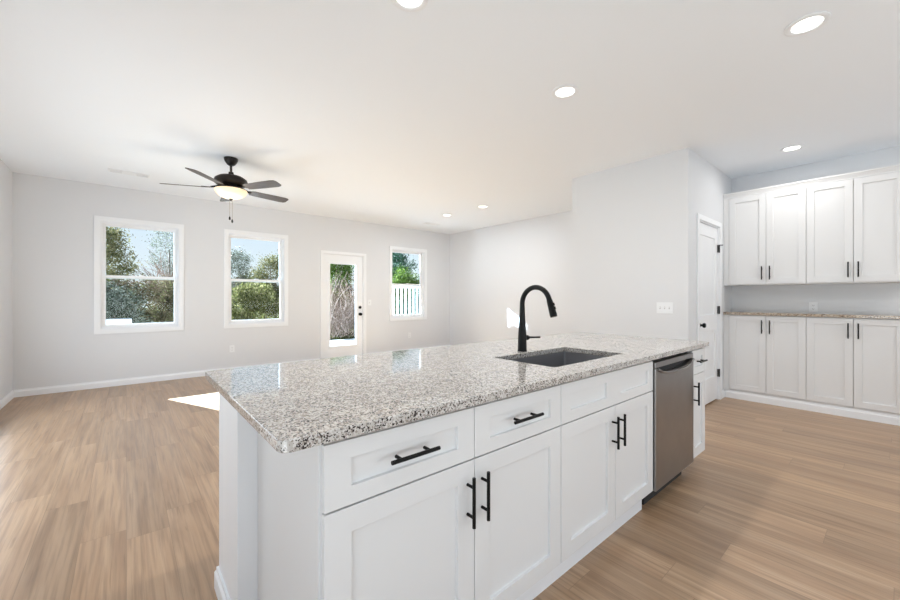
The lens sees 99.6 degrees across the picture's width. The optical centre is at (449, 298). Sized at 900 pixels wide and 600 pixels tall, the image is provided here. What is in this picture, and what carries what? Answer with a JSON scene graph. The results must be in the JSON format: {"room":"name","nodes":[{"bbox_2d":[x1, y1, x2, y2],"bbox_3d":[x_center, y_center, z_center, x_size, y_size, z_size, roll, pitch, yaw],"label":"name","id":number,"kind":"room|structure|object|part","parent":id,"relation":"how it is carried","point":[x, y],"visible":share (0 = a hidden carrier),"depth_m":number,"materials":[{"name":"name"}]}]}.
{"room":"open-plan kitchen","nodes":[
{"label":"open-plan kitchen","id":0,"kind":"room"},
{"bbox_2d":[0,159,11,399],"bbox_3d":[-2.272,-0.165,0.894,0.150,2.798,9.907,0,0,-40],"label":"wall","id":1,"kind":"structure","parent":0,"point":[5,172],"depth_m":4.45,"materials":[{"name":"white paint"}]},
{"bbox_2d":[0,390,13,409],"bbox_3d":[-5.115,1.188,4.361,0.015,0.092,0.942,0,0,-40],"label":"baseboard","id":2,"kind":"structure","parent":1,"relation":"attached to","point":[9,396],"depth_m":4.43,"materials":[{"name":"white paint"}]},
{"bbox_2d":[12,172,449,390],"bbox_3d":[-2.764,-0.165,7.079,7.419,2.798,0.150,0,0,-40],"label":"wall","id":3,"kind":"structure","parent":0,"point":[54,340],"depth_m":5.85,"materials":[{"name":"white paint"}]},
{"bbox_2d":[94,215,183,333],"bbox_3d":[-4.521,-0.317,5.571,1.011,1.622,0.167,0,0,-40],"label":"window","id":4,"kind":"structure","parent":3,"relation":"in","point":[100,222],"depth_m":5.46,"materials":[{"name":"white paint"}]},
{"bbox_3d":[-4.549,-0.660,5.605,0.843,0.768,0.030,0,0,-40],"label":"sash","id":5,"kind":"part","parent":4,"relation":"part of","materials":[{"name":"white plastic"}]},
{"bbox_3d":[-4.527,0.045,5.578,0.843,0.731,0.030,0,0,-40],"label":"sash","id":6,"kind":"part","parent":4,"relation":"part of","materials":[{"name":"white plastic"}]},
{"bbox_2d":[14,358,319,397],"bbox_3d":[-3.940,1.188,5.970,3.860,0.092,0.015,0,0,-40],"label":"baseboard","id":7,"kind":"structure","parent":3,"relation":"attached to","point":[136,380],"depth_m":5.30,"materials":[{"name":"white paint"}]},
{"bbox_2d":[230,345,234,351],"bbox_3d":[-3.593,0.835,6.269,0.073,0.116,0.009,0,0,-40],"label":"outlet","id":8,"kind":"object","parent":3,"relation":"attached to","point":[232,347],"visible":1,"depth_m":6.27,"materials":[{"name":"white plastic"}]},
{"bbox_2d":[224,229,287,327],"bbox_3d":[-3.343,-0.317,6.573,1.005,1.622,0.167,0,0,-40],"label":"window","id":9,"kind":"structure","parent":3,"relation":"in","point":[282,239],"depth_m":6.54,"materials":[{"name":"white paint"}]},
{"bbox_3d":[-3.372,-0.660,6.607,0.837,0.768,0.030,0,0,-40],"label":"sash","id":10,"kind":"part","parent":9,"relation":"part of","materials":[{"name":"white plastic"}]},
{"bbox_3d":[-3.350,0.045,6.581,0.837,0.731,0.030,0,0,-40],"label":"sash","id":11,"kind":"part","parent":9,"relation":"part of","materials":[{"name":"white plastic"}]},
{"bbox_2d":[320,250,365,358],"bbox_3d":[-2.134,0.162,7.583,0.959,2.145,0.197,0,0,-40],"label":"door","id":12,"kind":"structure","parent":3,"relation":"in","point":[327,258],"depth_m":7.55,"materials":[{"name":"white paint"}]},
{"bbox_3d":[-2.117,0.133,7.552,0.616,1.672,0.012,0,0,-40],"label":"lite frame","id":13,"kind":"part","parent":12,"relation":"part of","materials":[{"name":"white paint"}]},
{"bbox_2d":[366,345,447,353],"bbox_3d":[0.544,1.188,6.938,2.264,0.092,4.354,0,0,-40],"label":"baseboard","id":14,"kind":"structure","parent":3,"relation":"attached to","point":[441,345],"depth_m":8.49,"materials":[{"name":"white paint"}]},
{"bbox_2d":[389,246,426,320],"bbox_3d":[-0.971,-0.317,8.593,1.006,1.622,0.167,0,0,-40],"label":"window","id":15,"kind":"structure","parent":3,"relation":"in","point":[422,253],"depth_m":8.71,"materials":[{"name":"white paint"}]},
{"bbox_3d":[-1.000,-0.660,8.627,0.838,0.768,0.030,0,0,-40],"label":"sash","id":16,"kind":"part","parent":15,"relation":"part of","materials":[{"name":"white plastic"}]},
{"bbox_3d":[-0.977,0.045,8.600,0.838,0.731,0.030,0,0,-40],"label":"sash","id":17,"kind":"part","parent":15,"relation":"part of","materials":[{"name":"white plastic"}]},
{"bbox_2d":[214,393,257,599],"bbox_3d":[0.234,0.793,2.432,2.940,0.883,0.366,0,0,-40],"label":"wall","id":18,"kind":"structure","parent":0,"point":[236,575],"depth_m":1.38,"materials":[{"name":"white paint"}]},
{"bbox_3d":[0.234,1.188,2.432,2.940,0.092,0.366,0,0,-40],"label":"baseboard","id":19,"kind":"part","parent":18,"relation":"part of","materials":[{"name":"white paint"}]},
{"bbox_2d":[0,0,899,233],"bbox_3d":[0.496,-1.639,3.250,7.419,0.150,10.207,0,0,-40],"label":"ceiling","id":20,"kind":"structure","parent":0,"point":[369,111],"depth_m":2.88,"materials":[{"name":"white paint"}]},
{"bbox_2d":[108,168,149,177],"bbox_3d":[-4.009,-1.559,4.755,0.400,0.008,0.150,0,0,-40],"label":"ceiling vent","id":21,"kind":"object","parent":20,"relation":"in","point":[109,169],"visible":1,"depth_m":4.75,"materials":[{"name":"white plastic"}]},
{"bbox_2d":[159,156,288,222],"bbox_3d":[-2.464,-1.201,4.295,1.282,0.723,1.255,0,0,-40],"label":"ceiling fan","id":22,"kind":"object","parent":20,"relation":"hanging from","point":[229,186],"visible":1,"depth_m":4.17,"materials":[{"name":"brown metal"}]},
{"bbox_3d":[-2.871,-1.223,4.127,0.449,0.006,0.136,0,13,-17],"label":"blade","id":23,"kind":"part","parent":22,"relation":"part of","materials":[{"name":"grey wood"}]},
{"bbox_3d":[-2.457,-1.223,3.817,0.136,0.006,0.449,13,0,1],"label":"blade","id":24,"kind":"part","parent":22,"relation":"part of","materials":[{"name":"grey wood"}]},
{"bbox_3d":[-2.705,-1.223,4.616,0.136,0.006,0.449,-16,9,-34],"label":"blade","id":25,"kind":"part","parent":22,"relation":"part of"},
{"bbox_3d":[-2.451,-1.160,4.256,0.326,0.097,0.326,0,0,-40],"label":"lamp shade","id":26,"kind":"part","parent":22,"relation":"part of","materials":[{"name":"beige glass"}]},
{"bbox_3d":[-2.035,-1.223,4.115,0.449,0.006,0.136,0,-13,19],"label":"blade","id":27,"kind":"part","parent":22,"relation":"part of","materials":[{"name":"grey wood"}]},
{"bbox_3d":[-2.188,-1.223,4.609,0.136,0.006,0.449,-16,-10,36],"label":"blade","id":28,"kind":"part","parent":22,"relation":"part of","materials":[{"name":"grey wood"}]},
{"bbox_2d":[391,0,427,11],"bbox_3d":[-0.210,-1.558,1.975,0.196,0.010,0.196,0,0,-40],"label":"recessed light","id":29,"kind":"object","parent":20,"relation":"in","point":[404,5],"visible":1,"depth_m":2.02,"materials":[{"name":"white plastic"}]},
{"bbox_2d":[477,205,488,207],"bbox_3d":[0.563,-1.558,6.493,0.196,0.010,0.196,0,0,-40],"label":"recessed light","id":30,"kind":"object","parent":20,"relation":"in","point":[479,206],"visible":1,"depth_m":6.48,"materials":[{"name":"white plastic"}]},
{"bbox_2d":[552,84,578,98],"bbox_3d":[0.871,-1.558,2.878,0.196,0.010,0.196,0,0,-40],"label":"recessed light","id":31,"kind":"object","parent":20,"relation":"in","point":[566,91],"visible":1,"depth_m":2.87,"materials":[{"name":"white plastic"}]},
{"bbox_2d":[780,144,804,151],"bbox_3d":[3.563,-1.558,3.962,0.196,0.010,0.196,0,0,-40],"label":"recessed light","id":32,"kind":"object","parent":20,"relation":"in","point":[791,148],"visible":1,"depth_m":3.96,"materials":[{"name":"white plastic"}]},
{"bbox_2d":[784,11,830,36],"bbox_3d":[2.037,-1.558,2.169,0.196,0.010,0.196,0,0,-40],"label":"recessed light","id":33,"kind":"object","parent":20,"relation":"in","point":[809,23],"visible":1,"depth_m":2.16,"materials":[{"name":"white plastic"}]},
{"bbox_2d":[0,376,899,599],"bbox_3d":[0.496,1.294,3.250,7.419,0.120,10.207,0,0,-40],"label":"floor","id":34,"kind":"structure","parent":0,"point":[107,493],"depth_m":2.25,"materials":[{"name":"brown wood"}]},
{"bbox_2d":[258,385,560,599],"bbox_3d":[-0.105,0.793,1.483,1.030,0.883,0.635,0,0,-40],"label":"base cabinet","id":35,"kind":"object","parent":34,"relation":"on","point":[462,504],"visible":0.91,"depth_m":1.20,"materials":[{"name":"white paint"}]},
{"bbox_3d":[-0.121,0.451,1.115,0.515,0.170,0.020,0,0,-40],"label":"drawer","id":36,"kind":"part","parent":35,"relation":"part of","materials":[{"name":"white paint"}]},
{"bbox_3d":[-0.121,0.831,1.115,0.515,0.580,0.020,0,0,-40],"label":"door","id":37,"kind":"part","parent":35,"relation":"part of","materials":[{"name":"white paint"}]},
{"bbox_3d":[-0.102,0.447,1.093,0.165,0.012,0.038,0,0,-40],"label":"handle","id":38,"kind":"part","parent":35,"relation":"part of","materials":[{"name":"black metal"}]},
{"bbox_2d":[205,332,708,452],"bbox_3d":[0.417,0.335,2.230,3.006,0.030,1.081,0,0,-40],"label":"countertop","id":39,"kind":"structure","parent":35,"relation":"on","point":[298,405],"depth_m":1.48,"materials":[{"name":"stone"}]},
{"bbox_2d":[518,285,556,351],"bbox_3d":[0.548,0.121,2.254,0.165,0.398,0.271,0,0,-40],"label":"faucet","id":40,"kind":"object","parent":39,"relation":"on","point":[522,337],"visible":1,"depth_m":2.28,"materials":[{"name":"black metal"}]},
{"bbox_3d":[0.500,0.242,2.345,0.124,0.031,0.036,0,0,-31],"label":"lever","id":41,"kind":"part","parent":40,"relation":"part of","materials":[{"name":"black metal"}]},
{"bbox_3d":[0.500,-0.006,2.226,0.030,0.143,0.224,0,0,-40],"label":"spout","id":42,"kind":"part","parent":40,"relation":"part of","materials":[{"name":"black metal"}]},
{"bbox_2d":[511,351,606,366],"bbox_3d":[0.618,0.456,2.127,0.733,0.208,0.437,0,0,-40],"label":"sink","id":43,"kind":"object","parent":39,"relation":"in","point":[558,359],"visible":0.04,"depth_m":2.41,"materials":[{"name":"silver metal"}]},
{"bbox_3d":[0.070,0.663,1.239,0.012,0.162,0.038,0,0,-40],"label":"handle","id":44,"kind":"part","parent":35,"relation":"part of","materials":[{"name":"black metal"}]},
{"bbox_3d":[0.121,0.663,1.283,0.012,0.162,0.038,0,0,-40],"label":"handle","id":45,"kind":"part","parent":35,"relation":"part of","materials":[{"name":"black metal"}]},
{"bbox_3d":[0.269,0.451,1.447,0.503,0.170,0.020,0,0,-40],"label":"drawer","id":46,"kind":"part","parent":35,"relation":"part of","materials":[{"name":"white paint"}]},
{"bbox_3d":[0.269,0.831,1.447,0.503,0.580,0.020,0,0,-40],"label":"door","id":47,"kind":"part","parent":35,"relation":"part of","materials":[{"name":"white paint"}]},
{"bbox_3d":[0.288,0.447,1.425,0.165,0.012,0.038,0,0,-40],"label":"handle","id":48,"kind":"part","parent":35,"relation":"part of","materials":[{"name":"black metal"}]},
{"bbox_2d":[551,361,652,583],"bbox_3d":[0.644,0.793,2.120,0.934,0.883,0.635,0,0,-40],"label":"base cabinet","id":49,"kind":"object","parent":34,"relation":"on","point":[606,425],"visible":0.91,"depth_m":1.85,"materials":[{"name":"white paint"}]},
{"bbox_3d":[0.644,0.831,1.767,0.473,0.580,0.020,0,0,-40],"label":"door","id":50,"kind":"part","parent":49,"relation":"part of","materials":[{"name":"white paint"}]},
{"bbox_3d":[0.819,0.663,1.877,0.012,0.158,0.038,0,0,-40],"label":"handle","id":51,"kind":"part","parent":49,"relation":"part of","materials":[{"name":"black metal"}]},
{"bbox_3d":[0.871,0.663,1.922,0.012,0.158,0.038,0,0,-40],"label":"handle","id":52,"kind":"part","parent":49,"relation":"part of","materials":[{"name":"black metal"}]},
{"bbox_3d":[1.000,0.831,2.070,0.453,0.580,0.020,0,0,-40],"label":"door","id":53,"kind":"part","parent":49,"relation":"part of","materials":[{"name":"white paint"}]},
{"bbox_2d":[642,351,694,504],"bbox_3d":[1.248,0.799,2.631,0.633,0.870,0.627,0,0,-40],"label":"dishwasher","id":54,"kind":"object","parent":34,"relation":"on","point":[672,390],"visible":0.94,"depth_m":2.37,"materials":[{"name":"grey metal"}]},
{"bbox_3d":[1.382,1.185,2.474,0.613,0.099,0.020,0,0,-40],"label":"toe panel","id":55,"kind":"part","parent":54,"relation":"part of","materials":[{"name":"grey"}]},
{"bbox_3d":[1.423,0.768,2.425,0.633,0.716,0.036,0,0,-40],"label":"door","id":56,"kind":"part","parent":54,"relation":"part of","materials":[{"name":"silver metal"}]},
{"bbox_3d":[1.443,0.437,2.402,0.593,0.054,0.027,0,0,-40],"label":"handle","id":57,"kind":"part","parent":54,"relation":"part of","materials":[{"name":"silver metal"}]},
{"bbox_2d":[688,348,707,458],"bbox_3d":[1.598,0.793,2.933,0.279,0.883,0.635,0,0,-40],"label":"base cabinet","id":58,"kind":"object","parent":34,"relation":"on","point":[698,354],"visible":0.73,"depth_m":2.74,"materials":[{"name":"white paint"}]},
{"bbox_3d":[1.773,0.451,2.728,0.275,0.170,0.020,0,0,-40],"label":"drawer","id":59,"kind":"part","parent":58,"relation":"part of","materials":[{"name":"white paint"}]},
{"bbox_3d":[1.713,0.663,2.638,0.012,0.158,0.038,0,0,-40],"label":"handle","id":60,"kind":"part","parent":58,"relation":"part of","materials":[{"name":"black metal"}]},
{"bbox_3d":[1.773,0.831,2.728,0.275,0.580,0.020,0,0,-40],"label":"door","id":61,"kind":"part","parent":58,"relation":"part of","materials":[{"name":"white paint"}]},
{"bbox_2d":[724,314,805,399],"bbox_3d":[3.784,0.667,4.564,0.388,0.925,0.756,0,0,-40],"label":"base cabinet","id":62,"kind":"object","parent":34,"relation":"on","point":[763,354],"visible":0.98,"depth_m":4.43,"materials":[{"name":"white paint"}]},
{"bbox_3d":[3.579,0.665,4.580,0.020,0.905,0.355,0,0,-40],"label":"door","id":63,"kind":"part","parent":62,"relation":"part of","materials":[{"name":"white paint"}]},
{"bbox_3d":[3.807,0.665,4.313,0.020,0.905,0.340,0,0,-40],"label":"door","id":64,"kind":"part","parent":62,"relation":"part of","materials":[{"name":"white paint"}]},
{"bbox_2d":[724,389,899,415],"bbox_3d":[4.038,1.183,4.316,0.340,0.104,1.465,0,0,-40],"label":"plinth","id":65,"kind":"object","parent":34,"relation":"on","point":[724,389],"visible":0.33,"depth_m":4.12,"materials":[{"name":"white paint"}]},
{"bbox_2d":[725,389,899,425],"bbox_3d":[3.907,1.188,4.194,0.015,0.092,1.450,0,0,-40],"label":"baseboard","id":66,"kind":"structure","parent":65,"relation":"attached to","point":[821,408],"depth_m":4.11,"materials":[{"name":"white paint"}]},
{"bbox_2d":[806,317,899,414],"bbox_3d":[4.259,0.667,4.007,0.388,0.925,0.707,0,0,-40],"label":"base cabinet","id":67,"kind":"object","parent":34,"relation":"on","point":[851,362],"visible":0.99,"depth_m":3.90,"materials":[{"name":"white paint"}]},
{"bbox_2d":[723,311,899,318],"bbox_3d":[4.026,0.188,4.299,0.380,0.032,1.475,0,0,-40],"label":"countertop","id":68,"kind":"structure","parent":67,"relation":"on","point":[875,316],"depth_m":4.13,"materials":[{"name":"beige stone"}]},
{"bbox_3d":[4.034,0.665,4.046,0.020,0.905,0.352,0,0,-40],"label":"door","id":69,"kind":"part","parent":67,"relation":"part of","materials":[{"name":"white paint"}]},
{"bbox_3d":[4.103,0.337,3.919,0.038,0.158,0.012,0,0,-40],"label":"handle","id":70,"kind":"part","parent":67,"relation":"part of","materials":[{"name":"black metal"}]},
{"bbox_3d":[4.150,0.337,3.864,0.038,0.158,0.012,0,0,-40],"label":"handle","id":71,"kind":"part","parent":67,"relation":"part of","materials":[{"name":"black metal"}]},
{"bbox_3d":[4.263,0.665,3.776,0.020,0.905,0.348,0,0,-40],"label":"door","id":72,"kind":"part","parent":67,"relation":"part of","materials":[{"name":"white paint"}]},
{"bbox_2d":[572,148,691,339],"bbox_3d":[2.082,-0.165,4.501,0.110,2.798,1.350,0,0,-40],"label":"wall","id":73,"kind":"structure","parent":0,"point":[632,222],"depth_m":4.38,"materials":[{"name":"white paint"}]},
{"bbox_2d":[657,302,672,313],"bbox_3d":[2.324,0.106,4.119,0.016,0.120,0.165,0,0,-40],"label":"light switch","id":74,"kind":"object","parent":73,"relation":"attached to","point":[662,307],"visible":1,"depth_m":4.11,"materials":[{"name":"white plastic"}]},
{"bbox_2d":[450,146,899,344],"bbox_3d":[3.263,-0.165,5.606,0.150,2.798,9.907,0,0,-40],"label":"wall","id":75,"kind":"structure","parent":0,"point":[491,267],"depth_m":7.23,"materials":[{"name":"white paint"}]},
{"bbox_2d":[724,187,810,285],"bbox_3d":[3.784,-0.692,4.564,0.388,1.071,0.756,0,0,-40],"label":"upper cabinet","id":76,"kind":"object","parent":75,"relation":"attached to","point":[765,234],"visible":0.98,"depth_m":4.43,"materials":[{"name":"white paint"}]},
{"bbox_3d":[3.579,-0.696,4.580,0.020,1.055,0.355,0,0,-40],"label":"door","id":77,"kind":"part","parent":76,"relation":"part of","materials":[{"name":"white paint"}]},
{"bbox_3d":[3.807,-0.696,4.313,0.020,1.055,0.340,0,0,-40],"label":"door","id":78,"kind":"part","parent":76,"relation":"part of","materials":[{"name":"white paint"}]},
{"bbox_2d":[723,164,899,199],"bbox_3d":[3.896,-1.260,4.195,0.036,0.063,1.465,0,0,-40],"label":"crown molding","id":79,"kind":"structure","parent":76,"relation":"attached to","point":[892,168],"depth_m":4.11,"materials":[{"name":"white paint"}]},
{"bbox_2d":[809,302,817,311],"bbox_3d":[4.194,0.104,4.390,0.009,0.116,0.073,0,0,-40],"label":"outlet","id":80,"kind":"object","parent":75,"relation":"attached to","point":[813,306],"visible":1,"depth_m":4.39,"materials":[{"name":"white plastic"}]},
{"bbox_2d":[806,171,899,284],"bbox_3d":[4.259,-0.692,4.007,0.388,1.071,0.707,0,0,-40],"label":"upper cabinet","id":81,"kind":"object","parent":75,"relation":"attached to","point":[853,225],"visible":1,"depth_m":3.90,"materials":[{"name":"white paint"}]},
{"bbox_3d":[4.034,-0.696,4.046,0.020,1.055,0.352,0,0,-40],"label":"door","id":82,"kind":"part","parent":81,"relation":"part of","materials":[{"name":"white paint"}]},
{"bbox_3d":[4.103,-0.294,3.919,0.038,0.158,0.012,0,0,-40],"label":"handle","id":83,"kind":"part","parent":81,"relation":"part of","materials":[{"name":"black metal"}]},
{"bbox_3d":[4.150,-0.294,3.864,0.038,0.158,0.012,0,0,-40],"label":"handle","id":84,"kind":"part","parent":81,"relation":"part of","materials":[{"name":"black metal"}]},
{"bbox_3d":[4.263,-0.696,3.776,0.020,1.055,0.348,0,0,-40],"label":"door","id":85,"kind":"part","parent":81,"relation":"part of","materials":[{"name":"white paint"}]},
{"bbox_2d":[692,151,731,389],"bbox_3d":[3.091,-0.165,4.547,1.486,2.798,0.110,0,0,-40],"label":"wall","id":86,"kind":"structure","parent":0,"point":[709,184],"depth_m":4.37,"materials":[{"name":"white paint"}]},
{"bbox_2d":[696,213,722,404],"bbox_3d":[2.975,0.159,4.407,0.860,2.150,0.161,0,0,-40],"label":"door","id":87,"kind":"structure","parent":86,"relation":"in","point":[709,245],"depth_m":4.46,"materials":[{"name":"white paint"}]},
{"label":"outside","id":88,"kind":"structure","parent":0,"visible":0},
{"bbox_2d":[115,305,395,339],"bbox_3d":[-17.430,1.494,35.899,100.000,0.200,62.733,0,0,-40],"label":"ground","id":89,"kind":"structure","parent":88,"point":[349,336],"depth_m":14.16,"materials":[{"name":"green plant"}]},
{"bbox_2d":[106,318,131,323],"bbox_3d":[-8.407,0.934,7.946,2.700,0.920,0.200,0,0,-40],"label":"wall","id":90,"kind":"structure","parent":89,"relation":"on","point":[127,320],"depth_m":8.61,"materials":[{"name":"white"}]},
{"bbox_2d":[106,227,146,288],"bbox_3d":[-9.477,-0.581,10.147,2.041,3.953,1.978,0,0,29],"label":"broadleaf tree","id":91,"kind":"object","parent":89,"relation":"on","point":[114,234],"visible":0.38,"depth_m":10.31,"materials":[{"name":"green plant"}]},
{"bbox_2d":[106,268,148,318],"bbox_3d":[-15.602,-0.152,17.361,3.417,3.097,2.839,0,0,-6],"label":"tree","id":92,"kind":"object","parent":89,"relation":"on","point":[122,283],"visible":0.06,"depth_m":17.43,"materials":[{"name":"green plant"}]},
{"bbox_2d":[106,279,154,322],"bbox_3d":[-8.349,0.336,9.198,1.335,2.124,2.017,0,0,39],"label":"shrub","id":93,"kind":"object","parent":89,"relation":"on","point":[111,306],"visible":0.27,"depth_m":9.35,"materials":[{"name":"green plant"}]},
{"bbox_2d":[108,231,173,312],"bbox_3d":[-9.136,-0.730,12.131,3.032,4.251,3.080,0,0,34],"label":"bare tree","id":94,"kind":"object","parent":89,"relation":"on","point":[171,269],"visible":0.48,"depth_m":12.11,"materials":[{"name":"grey plant"}]},
{"bbox_2d":[123,272,173,322],"bbox_3d":[-8.157,0.299,10.813,1.374,2.198,1.949,0,0,37],"label":"shrub","id":95,"kind":"object","parent":89,"relation":"on","point":[156,316],"visible":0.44,"depth_m":10.58,"materials":[{"name":"green plant"}]},
{"bbox_2d":[231,273,260,314],"bbox_3d":[-11.430,-0.152,21.176,2.839,3.097,3.417,0,0,42],"label":"tree","id":96,"kind":"object","parent":89,"relation":"on","point":[243,273],"visible":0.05,"depth_m":20.95,"materials":[{"name":"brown plant"}]},
{"bbox_2d":[231,247,263,309],"bbox_3d":[-9.624,-0.519,17.202,3.090,3.830,1.888,0,0,-27],"label":"tree","id":97,"kind":"object","parent":89,"relation":"on","point":[234,256],"visible":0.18,"depth_m":17.19,"materials":[{"name":"grey plant"}]},
{"bbox_2d":[231,275,279,319],"bbox_3d":[-7.480,0.269,13.911,2.926,2.258,1.496,0,0,-40],"label":"shrub","id":98,"kind":"object","parent":89,"relation":"on","point":[244,294],"visible":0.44,"depth_m":13.80,"materials":[{"name":"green plant"}]},
{"bbox_2d":[247,249,279,318],"bbox_3d":[-7.505,-0.390,16.244,2.777,3.572,1.877,0,0,-40],"label":"broadleaf tree","id":99,"kind":"object","parent":89,"relation":"on","point":[271,263],"visible":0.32,"depth_m":15.97,"materials":[{"name":"green plant"}]},
{"bbox_2d":[276,264,399,338],"bbox_3d":[-3.778,0.088,13.285,4.531,2.620,3.346,0,0,-34],"label":"bare shrub","id":100,"kind":"object","parent":89,"relation":"on","point":[344,318],"visible":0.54,"depth_m":13.21,"materials":[{"name":"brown plant"}]},
{"bbox_2d":[330,281,353,309],"bbox_3d":[-7.040,-0.152,24.730,2.839,3.097,3.417,0,0,-22],"label":"tree","id":101,"kind":"object","parent":89,"relation":"on","point":[343,287],"visible":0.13,"depth_m":24.16,"materials":[{"name":"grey plant"}]},
{"bbox_2d":[330,339,354,345],"bbox_3d":[-2.202,1.379,10.685,7.500,0.029,4.573,0,0,-40],"label":"patio slab","id":102,"kind":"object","parent":89,"relation":"on","point":[342,341],"visible":0.07,"depth_m":11.68,"materials":[{"name":"grey concrete"}]},
{"bbox_2d":[330,264,354,293],"bbox_3d":[-4.684,-0.464,15.243,2.127,3.720,1.850,0,0,-17],"label":"tree","id":103,"kind":"object","parent":89,"relation":"on","point":[333,271],"visible":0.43,"depth_m":15.18,"materials":[{"name":"green plant"}]},
{"bbox_2d":[392,252,418,290],"bbox_3d":[-2.821,-0.693,18.064,3.116,4.178,2.061,0,0,-40],"label":"tree","id":104,"kind":"object","parent":89,"relation":"on","point":[396,259],"visible":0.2,"depth_m":18.34,"materials":[{"name":"green plant"}]},
{"bbox_2d":[392,286,419,314],"bbox_3d":[-1.191,0.444,11.102,2.260,1.900,0.090,0,0,-40],"label":"picket fence","id":105,"kind":"object","parent":89,"relation":"on","point":[393,287],"visible":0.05,"depth_m":10.98,"materials":[{"name":"white wood"}]},
{"bbox_2d":[392,263,419,308],"bbox_3d":[-1.871,-0.077,15.967,2.626,2.946,1.640,0,0,-40],"label":"tree","id":106,"kind":"object","parent":89,"relation":"on","point":[404,277],"visible":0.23,"depth_m":15.57,"materials":[{"name":"green plant"}]},
{"bbox_2d":[395,288,419,314],"bbox_3d":[-0.966,0.443,13.550,2.553,1.912,1.333,0,0,-40],"label":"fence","id":107,"kind":"object","parent":89,"relation":"on","point":[418,288],"visible":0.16,"depth_m":13.17,"materials":[{"name":"white"}]}
]}

